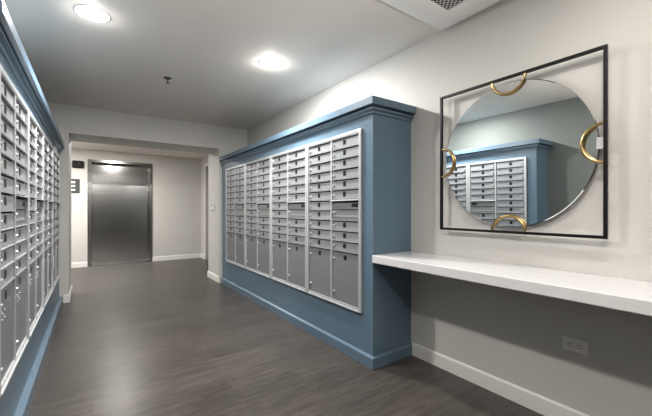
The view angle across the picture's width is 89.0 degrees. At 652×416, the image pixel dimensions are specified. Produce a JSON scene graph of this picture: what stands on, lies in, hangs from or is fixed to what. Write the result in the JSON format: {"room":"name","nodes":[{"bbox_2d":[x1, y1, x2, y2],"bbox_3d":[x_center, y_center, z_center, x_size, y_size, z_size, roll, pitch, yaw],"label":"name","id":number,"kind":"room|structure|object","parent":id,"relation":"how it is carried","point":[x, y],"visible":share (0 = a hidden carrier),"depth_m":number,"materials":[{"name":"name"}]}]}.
{"room":"apartment mail room","nodes":[
{"label":"apartment mail room","id":0,"kind":"room"},
{"bbox_2d":[71,148,200,262],"bbox_3d":[-4.829,-0.020,7.301,4.140,2.440,0.500,0,0,-35],"label":"wall","id":1,"kind":"structure","parent":0,"point":[176,181],"depth_m":7.75,"materials":[{"name":"white paint"}]},
{"bbox_2d":[71,179,79,192],"bbox_3d":[-5.148,-0.469,6.763,0.210,0.290,0.013,0,0,-35],"label":"sign","id":2,"kind":"object","parent":1,"relation":"attached to","point":[75,183],"visible":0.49,"depth_m":6.78,"materials":[{"name":"grey plastic"}]},
{"bbox_2d":[72,160,83,167],"bbox_3d":[-5.075,-0.913,6.793,0.200,0.152,0.054,0,0,-35],"label":"exit sign","id":3,"kind":"object","parent":1,"relation":"attached to","point":[75,164],"visible":1,"depth_m":6.77,"materials":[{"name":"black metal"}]},
{"bbox_2d":[71,262,86,267],"bbox_3d":[-5.608,1.149,6.439,1.595,0.102,0.014,0,0,-35],"label":"baseboard","id":4,"kind":"structure","parent":1,"relation":"attached to","point":[79,264],"depth_m":6.81,"materials":[{"name":"white paint"}]},
{"bbox_2d":[87,159,151,266],"bbox_3d":[-4.549,0.083,7.368,1.205,2.235,0.312,0,0,-35],"label":"door","id":5,"kind":"structure","parent":1,"relation":"in","point":[119,194],"depth_m":7.38,"materials":[{"name":"metal"}]},
{"bbox_2d":[152,253,203,261],"bbox_3d":[-3.429,1.149,7.760,1.080,0.102,0.360,0,0,-35],"label":"baseboard","id":6,"kind":"structure","parent":1,"relation":"attached to","point":[200,255],"depth_m":7.89,"materials":[{"name":"white paint"}]},
{"bbox_2d":[71,141,207,158],"bbox_3d":[-4.176,-1.290,6.373,4.140,0.100,3.170,0,0,-35],"label":"ceiling","id":7,"kind":"structure","parent":0,"point":[79,145],"depth_m":7.04,"materials":[{"name":"paint"}]},
{"bbox_2d":[47,101,246,296],"bbox_3d":[-3.083,-0.072,4.818,4.140,2.545,0.630,0,0,-35],"label":"wall","id":8,"kind":"structure","parent":0,"point":[73,122],"depth_m":4.82,"materials":[{"name":"white paint"}]},
{"bbox_2d":[63,285,72,302],"bbox_3d":[-4.080,1.149,4.118,1.464,0.102,0.658,0,0,-35],"label":"baseboard","id":9,"kind":"structure","parent":8,"relation":"attached to","point":[66,298],"depth_m":4.26,"materials":[{"name":"white paint"}]},
{"bbox_2d":[207,271,218,282],"bbox_3d":[-1.709,1.149,5.794,0.529,0.102,0.644,0,0,-35],"label":"baseboard","id":10,"kind":"structure","parent":8,"relation":"attached to","point":[211,275],"depth_m":5.63,"materials":[{"name":"white paint"}]},
{"bbox_2d":[201,156,207,259],"bbox_3d":[-2.331,-0.020,7.243,0.120,2.440,2.470,0,0,-35],"label":"wall","id":11,"kind":"structure","parent":0,"point":[204,160],"depth_m":8.04,"materials":[{"name":"white paint"}]},
{"bbox_2d":[204,163,207,259],"bbox_3d":[-2.537,0.065,7.495,0.108,2.270,1.120,0,0,-35],"label":"door","id":12,"kind":"structure","parent":11,"relation":"in","point":[206,164],"depth_m":7.87,"materials":[{"name":"white paint"}]},
{"bbox_2d":[3,0,501,129],"bbox_3d":[0.615,-1.395,0.377,3.120,0.100,12.150,0,0,-35],"label":"ceiling","id":13,"kind":"structure","parent":0,"point":[211,51],"depth_m":2.78,"materials":[{"name":"paint"}]},
{"bbox_2d":[74,5,109,22],"bbox_3d":[-1.611,-1.344,2.290,0.208,0.002,0.208,0,0,-35],"label":"recessed light","id":14,"kind":"object","parent":13,"relation":"in","point":[91,13],"visible":1,"depth_m":2.28,"materials":[{"name":"white paint"}]},
{"bbox_2d":[259,58,281,67],"bbox_3d":[-0.511,-1.344,3.064,0.208,0.002,0.208,0,0,-35],"label":"recessed light","id":15,"kind":"object","parent":13,"relation":"in","point":[267,62],"visible":1,"depth_m":3.06,"materials":[{"name":"white paint"}]},
{"bbox_2d":[381,0,499,29],"bbox_3d":[0.768,-1.330,1.976,0.700,0.030,0.700,0,0,-35],"label":"ceiling vent","id":16,"kind":"object","parent":13,"relation":"in","point":[440,14],"visible":1,"depth_m":2.19,"materials":[{"name":"white metal"}]},
{"bbox_2d":[431,0,463,9],"bbox_3d":[0.768,-1.333,1.976,0.334,0.016,0.334,0,0,-35],"label":"grille","id":17,"kind":"object","parent":16,"relation":"attached to","point":[439,4],"depth_m":2.14,"materials":[{"name":"white metal"}]},
{"bbox_2d":[27,258,543,415],"bbox_3d":[-0.681,1.250,1.403,4.500,0.100,15.320,0,0,-35],"label":"floor","id":18,"kind":"structure","parent":0,"point":[155,338],"depth_m":2.53,"materials":[{"name":"brown wood"}]},
{"bbox_2d":[0,0,64,415],"bbox_3d":[-2.482,0.183,2.652,0.429,2.034,3.595,0,0,-35],"label":"surround","id":19,"kind":"object","parent":18,"relation":"on","point":[16,400],"visible":0.68,"depth_m":2.06,"materials":[{"name":"blue wood"}]},
{"bbox_2d":[0,64,30,396],"bbox_3d":[-1.786,0.095,1.637,0.411,1.445,0.800,0,0,-35],"label":"mailbox","id":20,"kind":"object","parent":19,"relation":"in","point":[14,112],"visible":1,"depth_m":1.72,"materials":[{"name":"silver metal"}]},
{"bbox_2d":[29,110,45,337],"bbox_3d":[-2.248,0.095,2.294,0.411,1.445,0.800,0,0,-35],"label":"mailbox","id":21,"kind":"object","parent":19,"relation":"in","point":[36,134],"visible":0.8,"depth_m":2.39,"materials":[{"name":"silver metal"}]},
{"bbox_2d":[44,133,53,306],"bbox_3d":[-2.710,0.095,2.950,0.411,1.445,0.800,0,0,-35],"label":"mailbox","id":22,"kind":"object","parent":19,"relation":"in","point":[48,148],"visible":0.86,"depth_m":3.05,"materials":[{"name":"silver metal"}]},
{"bbox_2d":[54,149,59,287],"bbox_3d":[-3.172,0.095,3.607,0.411,1.445,0.800,0,0,-35],"label":"mailbox","id":23,"kind":"object","parent":19,"relation":"in","point":[56,156],"visible":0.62,"depth_m":3.72,"materials":[{"name":"silver metal"}]},
{"bbox_2d":[219,95,415,369],"bbox_3d":[-0.499,0.183,4.041,0.484,2.034,3.605,0,0,-35],"label":"surround","id":24,"kind":"object","parent":18,"relation":"on","point":[379,336],"visible":0.98,"depth_m":2.67,"materials":[{"name":"blue wood"}]},
{"bbox_2d":[226,163,244,267],"bbox_3d":[-1.187,0.095,4.998,0.411,1.445,0.800,0,0,-35],"label":"mailbox","id":25,"kind":"object","parent":24,"relation":"in","point":[235,176],"visible":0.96,"depth_m":4.87,"materials":[{"name":"silver metal"}]},
{"bbox_2d":[245,156,270,277],"bbox_3d":[-0.725,0.095,4.341,0.411,1.445,0.800,0,0,-35],"label":"mailbox","id":26,"kind":"object","parent":24,"relation":"in","point":[257,172],"visible":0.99,"depth_m":4.21,"materials":[{"name":"silver metal"}]},
{"bbox_2d":[271,145,306,291],"bbox_3d":[-0.263,0.095,3.684,0.411,1.445,0.800,0,0,-35],"label":"mailbox","id":27,"kind":"object","parent":24,"relation":"in","point":[289,167],"visible":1,"depth_m":3.55,"materials":[{"name":"silver metal"}]},
{"bbox_2d":[307,129,362,313],"bbox_3d":[0.199,0.095,3.027,0.411,1.445,0.800,0,0,-35],"label":"mailbox","id":28,"kind":"object","parent":24,"relation":"in","point":[334,164],"visible":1,"depth_m":2.88,"materials":[{"name":"silver metal"}]},
{"bbox_2d":[331,199,357,200],"bbox_3d":[0.153,-0.074,2.762,0.030,0.013,0.364,0,0,-35],"label":"hood","id":29,"kind":"object","parent":28,"relation":"attached to","point":[331,199],"depth_m":2.76,"materials":[{"name":"silver metal"}]},
{"bbox_2d":[247,0,651,415],"bbox_3d":[1.988,-0.072,1.032,0.120,2.545,11.400,0,0,-35],"label":"wall","id":30,"kind":"structure","parent":0,"point":[512,336],"depth_m":1.97,"materials":[{"name":"white paint"}]},
{"bbox_2d":[412,342,588,415],"bbox_3d":[2.963,1.149,-0.470,0.014,0.102,7.822,0,0,-35],"label":"baseboard","id":31,"kind":"structure","parent":30,"relation":"attached to","point":[540,404],"depth_m":2.15,"materials":[{"name":"white paint"}]},
{"bbox_2d":[372,251,651,315],"bbox_3d":[1.355,0.375,1.442,0.444,0.058,2.880,0,0,-35],"label":"floating shelf","id":32,"kind":"object","parent":30,"relation":"attached to","point":[633,296],"visible":1,"depth_m":1.68,"materials":[{"name":"white wood"}]},
{"bbox_2d":[440,44,607,238],"bbox_3d":[1.146,-0.336,2.070,0.064,0.974,0.974,0,0,-35],"label":"wall mirror","id":33,"kind":"object","parent":30,"relation":"attached to","point":[525,150],"visible":1,"depth_m":1.99,"materials":[{"name":"black metal"}]},
{"bbox_2d":[562,335,588,355],"bbox_3d":[1.360,0.745,1.813,0.010,0.074,0.120,0,0,-35],"label":"wall outlet","id":34,"kind":"object","parent":30,"relation":"attached to","point":[568,343],"visible":1,"depth_m":1.81,"materials":[{"name":"white plastic"}]},
{"bbox_2d":[566,340,573,347],"bbox_3d":[1.345,0.745,1.830,0.004,0.032,0.034,0,0,-35],"label":"receptacle","id":35,"kind":"object","parent":34,"relation":"attached to","point":[569,343],"depth_m":1.83,"materials":[{"name":"white plastic"}]},
{"bbox_2d":[576,343,582,350],"bbox_3d":[1.370,0.745,1.794,0.004,0.032,0.034,0,0,-35],"label":"receptacle","id":36,"kind":"object","parent":34,"relation":"attached to","point":[579,346],"depth_m":1.79,"materials":[{"name":"white plastic"}]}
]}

